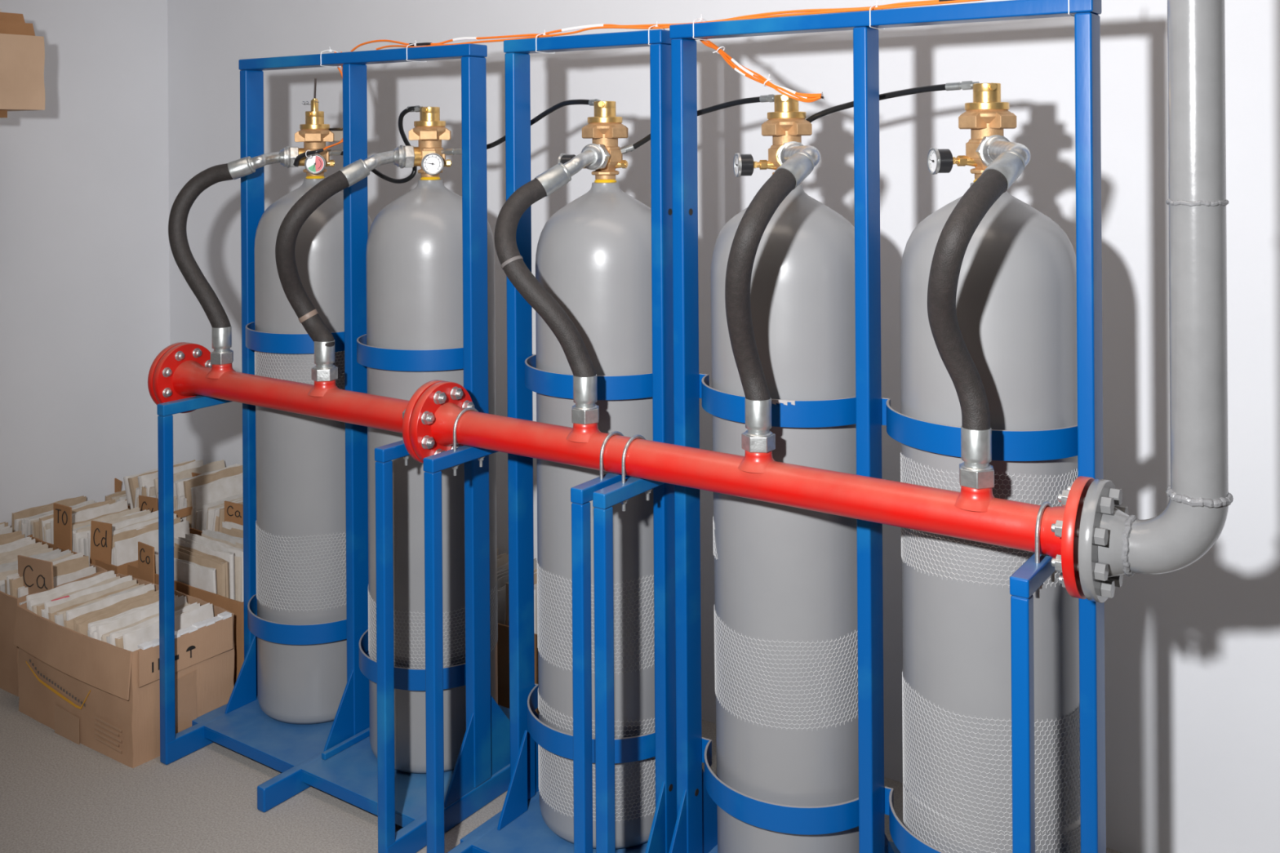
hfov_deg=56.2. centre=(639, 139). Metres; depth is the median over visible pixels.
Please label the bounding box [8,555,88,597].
folder
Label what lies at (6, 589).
folder
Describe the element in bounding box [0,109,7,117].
wall shelf
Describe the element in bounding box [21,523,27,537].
folder
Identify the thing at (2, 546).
folder
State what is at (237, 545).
folder
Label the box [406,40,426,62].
cable tie
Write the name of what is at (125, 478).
folder
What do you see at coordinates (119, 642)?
folder
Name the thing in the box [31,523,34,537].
folder
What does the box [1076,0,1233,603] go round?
pipe
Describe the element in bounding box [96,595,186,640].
folder
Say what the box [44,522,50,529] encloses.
folder
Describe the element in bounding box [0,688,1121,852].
floor
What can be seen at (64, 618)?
folder
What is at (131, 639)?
folder
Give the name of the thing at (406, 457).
u-bolt
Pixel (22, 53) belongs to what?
carton
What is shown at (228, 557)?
folder
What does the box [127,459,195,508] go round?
folder
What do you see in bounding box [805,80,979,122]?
tube
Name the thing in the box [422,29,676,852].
rack
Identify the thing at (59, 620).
folder
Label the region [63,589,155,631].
folder
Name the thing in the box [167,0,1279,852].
wall
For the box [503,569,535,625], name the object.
folder
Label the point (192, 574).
folder
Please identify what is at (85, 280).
wall
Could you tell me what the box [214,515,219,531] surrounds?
folder
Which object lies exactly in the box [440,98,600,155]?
tube
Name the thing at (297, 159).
cable
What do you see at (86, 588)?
folder
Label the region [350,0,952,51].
cable
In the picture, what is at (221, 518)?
folder
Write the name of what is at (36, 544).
folder
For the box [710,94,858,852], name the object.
gas cylinder
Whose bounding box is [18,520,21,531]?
folder
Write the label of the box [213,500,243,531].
folder
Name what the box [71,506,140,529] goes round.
folder
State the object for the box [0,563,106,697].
carton
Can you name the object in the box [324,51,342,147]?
cable
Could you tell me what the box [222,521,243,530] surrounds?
folder
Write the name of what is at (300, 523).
gas cylinder
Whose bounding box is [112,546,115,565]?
folder
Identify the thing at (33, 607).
folder
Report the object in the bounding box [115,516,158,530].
folder
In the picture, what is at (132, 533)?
folder
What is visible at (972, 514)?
pipe
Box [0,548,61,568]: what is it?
folder
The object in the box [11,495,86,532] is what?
folder
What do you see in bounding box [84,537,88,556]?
folder
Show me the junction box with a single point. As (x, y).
(338, 132)
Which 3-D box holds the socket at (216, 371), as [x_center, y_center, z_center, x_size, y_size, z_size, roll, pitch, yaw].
[-0.904,0.498,2.594,0.067,0.028,0.067,0,0,35]
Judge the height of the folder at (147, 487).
0.225 m
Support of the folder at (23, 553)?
in the carton at (9, 652)
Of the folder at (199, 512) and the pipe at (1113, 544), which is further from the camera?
the folder at (199, 512)
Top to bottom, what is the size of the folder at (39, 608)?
0.237 m
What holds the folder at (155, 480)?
in the carton at (192, 531)
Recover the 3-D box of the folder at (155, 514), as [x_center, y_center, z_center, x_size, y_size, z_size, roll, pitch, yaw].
[-1.387,1.157,3.256,0.040,0.239,0.222,0,0,36]
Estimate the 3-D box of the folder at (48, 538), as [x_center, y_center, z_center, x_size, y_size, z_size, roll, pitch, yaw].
[-1.559,1.186,3.380,0.042,0.229,0.219,0,0,35]
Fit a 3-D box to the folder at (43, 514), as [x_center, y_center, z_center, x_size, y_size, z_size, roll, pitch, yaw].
[-1.679,1.191,3.476,0.013,0.233,0.216,-1,-1,36]
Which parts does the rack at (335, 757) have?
stand post, stand arm, gusset plate, post, gusset plate, rail, plate, post, stand post, stand arm, post, gusset plate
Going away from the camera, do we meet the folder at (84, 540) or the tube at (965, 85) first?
the tube at (965, 85)
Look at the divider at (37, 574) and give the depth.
2.91 m
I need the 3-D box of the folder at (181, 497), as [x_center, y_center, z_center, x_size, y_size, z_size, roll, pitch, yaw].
[-1.264,1.137,3.519,0.043,0.236,0.215,0,0,35]
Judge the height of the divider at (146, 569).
0.185 m
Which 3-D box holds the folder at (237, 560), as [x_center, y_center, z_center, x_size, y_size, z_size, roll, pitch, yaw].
[-1.068,1.134,2.991,0.230,0.233,0.015,1,-1,35]
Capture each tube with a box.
[327,105,422,183]
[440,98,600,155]
[619,93,774,154]
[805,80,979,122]
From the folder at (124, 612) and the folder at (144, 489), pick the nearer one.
the folder at (124, 612)
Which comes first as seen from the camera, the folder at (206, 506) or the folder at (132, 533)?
the folder at (132, 533)
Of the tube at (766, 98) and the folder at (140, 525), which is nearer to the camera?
the tube at (766, 98)
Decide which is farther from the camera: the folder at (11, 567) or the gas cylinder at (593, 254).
the folder at (11, 567)
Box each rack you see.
[156,43,510,852]
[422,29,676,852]
[592,0,1106,852]
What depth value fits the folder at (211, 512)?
3.35 m
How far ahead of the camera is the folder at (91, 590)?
2.85 m
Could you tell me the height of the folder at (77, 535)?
0.237 m
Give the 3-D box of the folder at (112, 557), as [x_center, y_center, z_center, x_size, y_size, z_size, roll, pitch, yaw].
[-1.315,1.186,3.210,0.038,0.230,0.220,0,0,34]
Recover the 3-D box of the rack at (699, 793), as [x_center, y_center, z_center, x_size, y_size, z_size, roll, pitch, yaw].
[0.371,0.560,1.919,0.712,1.523,0.548,0,0,35]
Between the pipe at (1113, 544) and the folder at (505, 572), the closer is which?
the pipe at (1113, 544)
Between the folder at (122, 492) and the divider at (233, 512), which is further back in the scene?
the folder at (122, 492)
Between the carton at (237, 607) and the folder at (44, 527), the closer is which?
the carton at (237, 607)
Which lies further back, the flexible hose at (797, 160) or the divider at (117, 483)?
the divider at (117, 483)
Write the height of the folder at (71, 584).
0.237 m
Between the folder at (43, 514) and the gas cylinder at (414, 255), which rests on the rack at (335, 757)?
the gas cylinder at (414, 255)
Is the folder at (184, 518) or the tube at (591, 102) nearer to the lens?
the tube at (591, 102)
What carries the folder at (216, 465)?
in the carton at (192, 531)
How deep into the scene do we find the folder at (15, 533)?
3.24 m
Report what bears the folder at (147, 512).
in the carton at (122, 569)
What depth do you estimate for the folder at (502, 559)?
3.00 m
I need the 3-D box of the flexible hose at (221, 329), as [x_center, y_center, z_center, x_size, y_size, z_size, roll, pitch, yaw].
[-0.888,0.251,2.641,0.278,0.467,0.123,0,0,-23]
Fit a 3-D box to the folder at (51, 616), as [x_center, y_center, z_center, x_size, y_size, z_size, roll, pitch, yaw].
[-1.271,1.200,2.823,0.058,0.236,0.223,0,0,35]
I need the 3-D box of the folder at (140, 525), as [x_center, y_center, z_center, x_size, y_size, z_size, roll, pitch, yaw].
[-1.341,1.156,3.232,0.041,0.237,0.219,0,0,36]
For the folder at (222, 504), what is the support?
in the carton at (192, 531)
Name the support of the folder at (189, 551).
in the carton at (237, 607)
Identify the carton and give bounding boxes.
[0,12,44,111]
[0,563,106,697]
[13,573,234,768]
[26,534,137,575]
[127,505,202,536]
[127,554,244,687]
[497,623,538,715]
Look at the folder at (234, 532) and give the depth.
3.11 m
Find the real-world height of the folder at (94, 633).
0.238 m
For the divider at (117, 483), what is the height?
0.212 m
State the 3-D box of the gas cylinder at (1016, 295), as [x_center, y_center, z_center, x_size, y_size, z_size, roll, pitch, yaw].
[0.541,0.592,1.853,0.269,1.356,0.269,0,0,20]
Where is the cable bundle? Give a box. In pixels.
[700,40,825,102]
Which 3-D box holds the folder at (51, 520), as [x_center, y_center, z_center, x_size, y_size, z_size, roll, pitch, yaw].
[-1.548,1.164,3.372,0.034,0.239,0.221,0,0,34]
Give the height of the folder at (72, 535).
0.230 m
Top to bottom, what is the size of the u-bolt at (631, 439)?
0.115 m
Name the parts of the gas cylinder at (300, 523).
spindle rod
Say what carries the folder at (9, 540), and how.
in the carton at (9, 652)
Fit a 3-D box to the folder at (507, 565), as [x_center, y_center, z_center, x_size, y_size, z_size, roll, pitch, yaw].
[-0.366,1.171,2.920,0.031,0.239,0.191,0,0,36]
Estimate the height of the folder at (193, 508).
0.241 m
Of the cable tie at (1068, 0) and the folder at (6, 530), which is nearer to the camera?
the cable tie at (1068, 0)
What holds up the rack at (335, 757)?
on the floor
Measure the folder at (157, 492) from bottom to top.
0.233 m
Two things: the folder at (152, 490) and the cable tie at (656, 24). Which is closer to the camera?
the cable tie at (656, 24)
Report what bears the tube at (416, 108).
attached to the gas cylinder at (414, 255)
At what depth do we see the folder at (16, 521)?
3.41 m
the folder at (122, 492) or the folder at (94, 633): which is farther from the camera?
the folder at (122, 492)
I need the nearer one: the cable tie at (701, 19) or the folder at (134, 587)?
the cable tie at (701, 19)
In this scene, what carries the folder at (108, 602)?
in the carton at (103, 697)
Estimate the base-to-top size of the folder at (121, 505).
0.237 m
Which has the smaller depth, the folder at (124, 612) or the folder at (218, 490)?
the folder at (124, 612)
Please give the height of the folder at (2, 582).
0.232 m
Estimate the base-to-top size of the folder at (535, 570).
0.237 m
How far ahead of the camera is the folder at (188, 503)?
3.41 m
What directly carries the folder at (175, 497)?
in the carton at (192, 531)
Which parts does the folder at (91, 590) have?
pink marker strip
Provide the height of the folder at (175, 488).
0.244 m
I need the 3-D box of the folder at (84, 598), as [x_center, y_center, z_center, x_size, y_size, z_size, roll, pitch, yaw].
[-1.280,1.189,2.828,0.048,0.233,0.222,0,0,34]
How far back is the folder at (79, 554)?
3.02 m
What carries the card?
on the folder at (175, 488)
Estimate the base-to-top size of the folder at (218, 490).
0.253 m
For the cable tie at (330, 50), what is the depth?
2.62 m
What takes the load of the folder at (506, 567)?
in the carton at (503, 644)
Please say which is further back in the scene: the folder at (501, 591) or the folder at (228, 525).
the folder at (228, 525)
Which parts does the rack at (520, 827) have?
stand post, stand arm, gusset plate, post, plate, stand post, stand arm, gusset plate, post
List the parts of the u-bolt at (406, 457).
bent rod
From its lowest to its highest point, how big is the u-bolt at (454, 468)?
0.115 m
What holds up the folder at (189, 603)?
in the carton at (103, 697)
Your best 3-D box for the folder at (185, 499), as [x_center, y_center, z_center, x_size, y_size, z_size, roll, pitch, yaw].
[-1.252,1.138,3.512,0.050,0.233,0.219,0,0,33]
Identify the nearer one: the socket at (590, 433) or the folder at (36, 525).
the socket at (590, 433)
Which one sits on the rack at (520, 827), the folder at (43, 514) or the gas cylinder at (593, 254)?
the gas cylinder at (593, 254)
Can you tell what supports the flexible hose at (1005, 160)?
attached to the pipe at (972, 514)
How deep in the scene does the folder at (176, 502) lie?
3.44 m
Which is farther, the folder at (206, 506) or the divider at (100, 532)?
the folder at (206, 506)
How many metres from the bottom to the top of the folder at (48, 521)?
0.229 m
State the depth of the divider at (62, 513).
3.22 m
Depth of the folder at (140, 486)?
3.53 m
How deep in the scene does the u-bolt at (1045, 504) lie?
1.56 m
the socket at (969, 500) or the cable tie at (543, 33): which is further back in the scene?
the cable tie at (543, 33)
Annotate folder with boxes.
[0,521,8,526]
[0,525,12,534]
[0,530,22,539]
[0,533,24,545]
[0,536,31,549]
[0,538,35,552]
[0,542,42,557]
[0,542,48,561]
[0,547,53,564]
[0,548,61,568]
[0,549,71,572]
[0,552,73,581]
[0,579,6,585]
[0,583,4,592]
[4,579,7,594]
[6,552,83,595]
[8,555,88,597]
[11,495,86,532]
[13,511,46,532]
[17,565,96,598]
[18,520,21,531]
[21,499,93,529]
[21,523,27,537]
[22,501,96,524]
[26,570,114,607]
[27,501,100,535]
[27,573,115,610]
[30,519,39,534]
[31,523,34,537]
[31,576,119,613]
[31,587,86,611]
[33,520,39,539]
[36,604,44,616]
[39,499,115,541]
[41,503,108,542]
[43,526,46,542]
[43,610,48,619]
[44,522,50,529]
[44,528,51,543]
[44,575,132,611]
[48,579,137,613]
[48,583,138,622]
[50,512,79,544]
[52,499,128,539]
[53,508,128,528]
[54,584,142,626]
[57,583,144,615]
[62,591,130,626]
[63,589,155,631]
[66,583,155,621]
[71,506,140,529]
[71,511,123,525]
[71,521,103,535]
[71,535,73,551]
[72,509,146,551]
[73,530,88,553]
[73,590,159,631]
[75,509,151,533]
[76,593,159,635]
[78,536,88,555]
[83,538,86,555]
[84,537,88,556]
[87,511,158,557]
[88,510,158,531]
[88,594,177,637]
[88,600,159,630]
[91,630,97,639]
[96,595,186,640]
[101,603,190,641]
[102,602,188,642]
[105,490,125,501]
[106,609,177,644]
[109,602,199,646]
[111,493,126,502]
[111,513,176,535]
[111,517,180,548]
[111,550,113,564]
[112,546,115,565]
[114,520,189,566]
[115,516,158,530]
[115,611,187,648]
[119,496,126,501]
[122,602,213,652]
[123,461,188,509]
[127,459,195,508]
[134,487,139,507]
[136,497,138,506]
[137,460,203,488]
[139,484,143,495]
[141,486,146,496]
[144,483,154,497]
[149,486,155,496]
[153,467,195,497]
[155,492,158,510]
[155,553,217,594]
[173,459,225,481]
[173,469,219,511]
[173,496,177,508]
[173,537,235,599]
[173,542,229,598]
[173,550,226,597]
[174,497,177,511]
[175,463,239,521]
[178,495,185,522]
[182,506,186,521]
[183,465,242,528]
[183,497,186,507]
[185,533,243,602]
[186,500,191,521]
[191,472,243,517]
[191,506,195,528]
[195,508,202,531]
[201,493,243,531]
[201,533,243,549]
[202,528,243,544]
[206,497,243,529]
[207,497,243,530]
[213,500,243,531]
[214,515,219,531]
[217,502,243,532]
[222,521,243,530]
[222,527,243,537]
[234,555,242,601]
[497,553,508,567]
[497,558,536,579]
[497,561,537,589]
[497,563,508,569]
[497,566,508,572]
[497,585,506,624]
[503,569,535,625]
[506,568,537,626]
[533,586,537,634]
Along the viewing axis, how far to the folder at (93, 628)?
2.72 m
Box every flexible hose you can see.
[168,146,298,364]
[275,145,414,382]
[494,143,610,424]
[724,141,820,453]
[927,134,1030,488]
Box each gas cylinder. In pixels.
[254,78,372,724]
[365,106,497,773]
[535,101,655,848]
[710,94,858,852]
[899,82,1080,852]
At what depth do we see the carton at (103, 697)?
2.64 m
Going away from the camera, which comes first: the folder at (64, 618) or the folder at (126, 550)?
the folder at (64, 618)
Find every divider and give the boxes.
[17,555,53,594]
[53,502,71,551]
[89,520,111,564]
[114,478,122,493]
[137,541,155,583]
[138,495,157,512]
[224,501,243,525]
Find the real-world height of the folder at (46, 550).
0.234 m
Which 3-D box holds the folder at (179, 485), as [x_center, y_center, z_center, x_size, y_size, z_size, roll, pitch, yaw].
[-1.253,1.105,3.521,0.060,0.252,0.222,0,0,34]
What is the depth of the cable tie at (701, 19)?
2.08 m
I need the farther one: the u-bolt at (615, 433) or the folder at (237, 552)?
the folder at (237, 552)
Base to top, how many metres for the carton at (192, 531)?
0.293 m
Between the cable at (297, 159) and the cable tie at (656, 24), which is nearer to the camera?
the cable tie at (656, 24)
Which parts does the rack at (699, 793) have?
stand post, stand arm, post, gusset plate, plate, post, gusset plate, stand post, stand arm, post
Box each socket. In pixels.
[205,363,235,378]
[307,379,338,396]
[565,422,601,442]
[737,450,775,473]
[954,485,995,511]
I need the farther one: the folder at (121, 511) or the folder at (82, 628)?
the folder at (121, 511)
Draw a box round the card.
[191,472,199,476]
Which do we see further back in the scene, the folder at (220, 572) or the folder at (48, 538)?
the folder at (48, 538)
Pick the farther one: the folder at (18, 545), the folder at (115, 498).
the folder at (115, 498)
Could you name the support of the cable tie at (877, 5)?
attached to the rack at (699, 793)
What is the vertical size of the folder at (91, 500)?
0.238 m
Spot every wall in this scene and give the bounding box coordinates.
[0,0,169,527]
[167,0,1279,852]
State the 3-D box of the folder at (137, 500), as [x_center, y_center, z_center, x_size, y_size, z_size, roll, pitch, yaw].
[-1.432,1.169,3.632,0.035,0.230,0.216,0,0,35]
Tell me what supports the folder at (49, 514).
in the carton
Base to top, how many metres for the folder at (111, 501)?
0.237 m
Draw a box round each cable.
[293,140,342,166]
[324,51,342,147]
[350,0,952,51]
[376,0,982,49]
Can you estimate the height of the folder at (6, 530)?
0.238 m
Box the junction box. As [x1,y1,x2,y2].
[328,128,342,141]
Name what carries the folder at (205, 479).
in the carton at (192, 531)
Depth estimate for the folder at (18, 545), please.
3.18 m
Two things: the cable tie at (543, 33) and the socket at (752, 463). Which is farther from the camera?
the cable tie at (543, 33)
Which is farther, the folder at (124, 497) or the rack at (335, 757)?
the folder at (124, 497)
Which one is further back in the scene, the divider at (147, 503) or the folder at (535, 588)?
the divider at (147, 503)
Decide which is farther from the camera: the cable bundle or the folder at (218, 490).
the folder at (218, 490)
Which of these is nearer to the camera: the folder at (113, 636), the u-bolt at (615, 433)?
the u-bolt at (615, 433)
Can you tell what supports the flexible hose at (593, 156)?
attached to the pipe at (972, 514)
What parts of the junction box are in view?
box lid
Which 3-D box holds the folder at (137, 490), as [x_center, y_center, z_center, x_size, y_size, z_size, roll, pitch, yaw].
[-1.440,1.152,3.639,0.041,0.238,0.218,0,0,34]
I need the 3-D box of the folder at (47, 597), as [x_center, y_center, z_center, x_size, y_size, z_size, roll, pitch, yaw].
[-1.349,1.196,2.880,0.063,0.236,0.223,0,0,34]
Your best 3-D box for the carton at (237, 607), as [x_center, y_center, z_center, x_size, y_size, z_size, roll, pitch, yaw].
[-1.044,1.206,3.027,0.471,0.250,0.264,0,0,35]
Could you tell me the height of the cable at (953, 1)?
0.019 m
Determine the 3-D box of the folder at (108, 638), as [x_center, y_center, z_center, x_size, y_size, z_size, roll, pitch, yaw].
[-1.085,1.199,2.697,0.046,0.233,0.222,0,0,34]
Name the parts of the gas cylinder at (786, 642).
gauge stem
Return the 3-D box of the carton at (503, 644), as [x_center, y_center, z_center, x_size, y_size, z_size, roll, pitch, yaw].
[-0.337,1.221,2.907,0.446,0.210,0.234,0,0,35]
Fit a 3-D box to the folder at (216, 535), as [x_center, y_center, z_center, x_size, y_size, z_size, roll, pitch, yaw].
[-1.036,1.125,3.047,0.230,0.233,0.013,-2,0,34]
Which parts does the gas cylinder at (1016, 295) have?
gauge stem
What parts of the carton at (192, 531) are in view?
cardboard strip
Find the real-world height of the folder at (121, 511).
0.238 m
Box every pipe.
[147,342,444,463]
[409,381,1094,599]
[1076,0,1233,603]
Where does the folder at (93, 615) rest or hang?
in the carton at (103, 697)
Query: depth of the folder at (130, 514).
3.35 m
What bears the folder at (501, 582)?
in the carton at (503, 644)
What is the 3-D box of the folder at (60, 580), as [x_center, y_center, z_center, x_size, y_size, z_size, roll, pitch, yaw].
[-1.446,1.210,2.983,0.032,0.239,0.199,0,0,36]
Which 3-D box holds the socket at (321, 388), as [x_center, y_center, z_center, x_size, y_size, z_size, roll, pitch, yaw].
[-0.632,0.496,2.406,0.067,0.028,0.067,0,0,35]
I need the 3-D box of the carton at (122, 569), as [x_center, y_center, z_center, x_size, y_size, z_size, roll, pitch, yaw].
[-1.449,1.217,3.308,0.446,0.235,0.263,0,0,35]
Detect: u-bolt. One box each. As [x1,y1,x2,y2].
[403,454,409,465]
[451,407,484,475]
[599,431,623,479]
[620,435,652,511]
[1035,501,1057,598]
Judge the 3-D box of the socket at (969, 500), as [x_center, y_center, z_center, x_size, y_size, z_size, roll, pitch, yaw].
[0.462,0.488,1.647,0.067,0.028,0.067,0,0,35]
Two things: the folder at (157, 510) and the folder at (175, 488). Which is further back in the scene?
the folder at (175, 488)
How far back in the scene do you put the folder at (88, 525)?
3.27 m
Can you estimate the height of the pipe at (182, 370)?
0.153 m
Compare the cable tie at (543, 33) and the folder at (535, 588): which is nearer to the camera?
the cable tie at (543, 33)
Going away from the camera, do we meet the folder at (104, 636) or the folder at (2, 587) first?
the folder at (104, 636)
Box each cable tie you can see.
[320,47,341,66]
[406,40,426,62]
[535,29,555,53]
[648,21,664,44]
[693,13,711,40]
[869,0,884,29]
[1067,0,1074,16]
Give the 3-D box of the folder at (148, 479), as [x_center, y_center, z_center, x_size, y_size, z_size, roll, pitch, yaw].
[-1.400,1.110,3.624,0.086,0.230,0.219,0,0,33]
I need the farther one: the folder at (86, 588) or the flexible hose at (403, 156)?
the folder at (86, 588)
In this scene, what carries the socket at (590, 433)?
attached to the pipe at (972, 514)
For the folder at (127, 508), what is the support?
in the carton at (122, 569)
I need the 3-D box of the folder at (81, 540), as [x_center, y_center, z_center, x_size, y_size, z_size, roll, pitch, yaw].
[-1.424,1.183,3.284,0.038,0.238,0.221,0,0,36]
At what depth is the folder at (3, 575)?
2.99 m
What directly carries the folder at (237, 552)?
in the carton at (237, 607)
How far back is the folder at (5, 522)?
3.33 m
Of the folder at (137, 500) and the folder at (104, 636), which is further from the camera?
the folder at (137, 500)
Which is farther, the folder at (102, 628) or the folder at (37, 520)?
the folder at (37, 520)
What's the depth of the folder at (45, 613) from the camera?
2.76 m

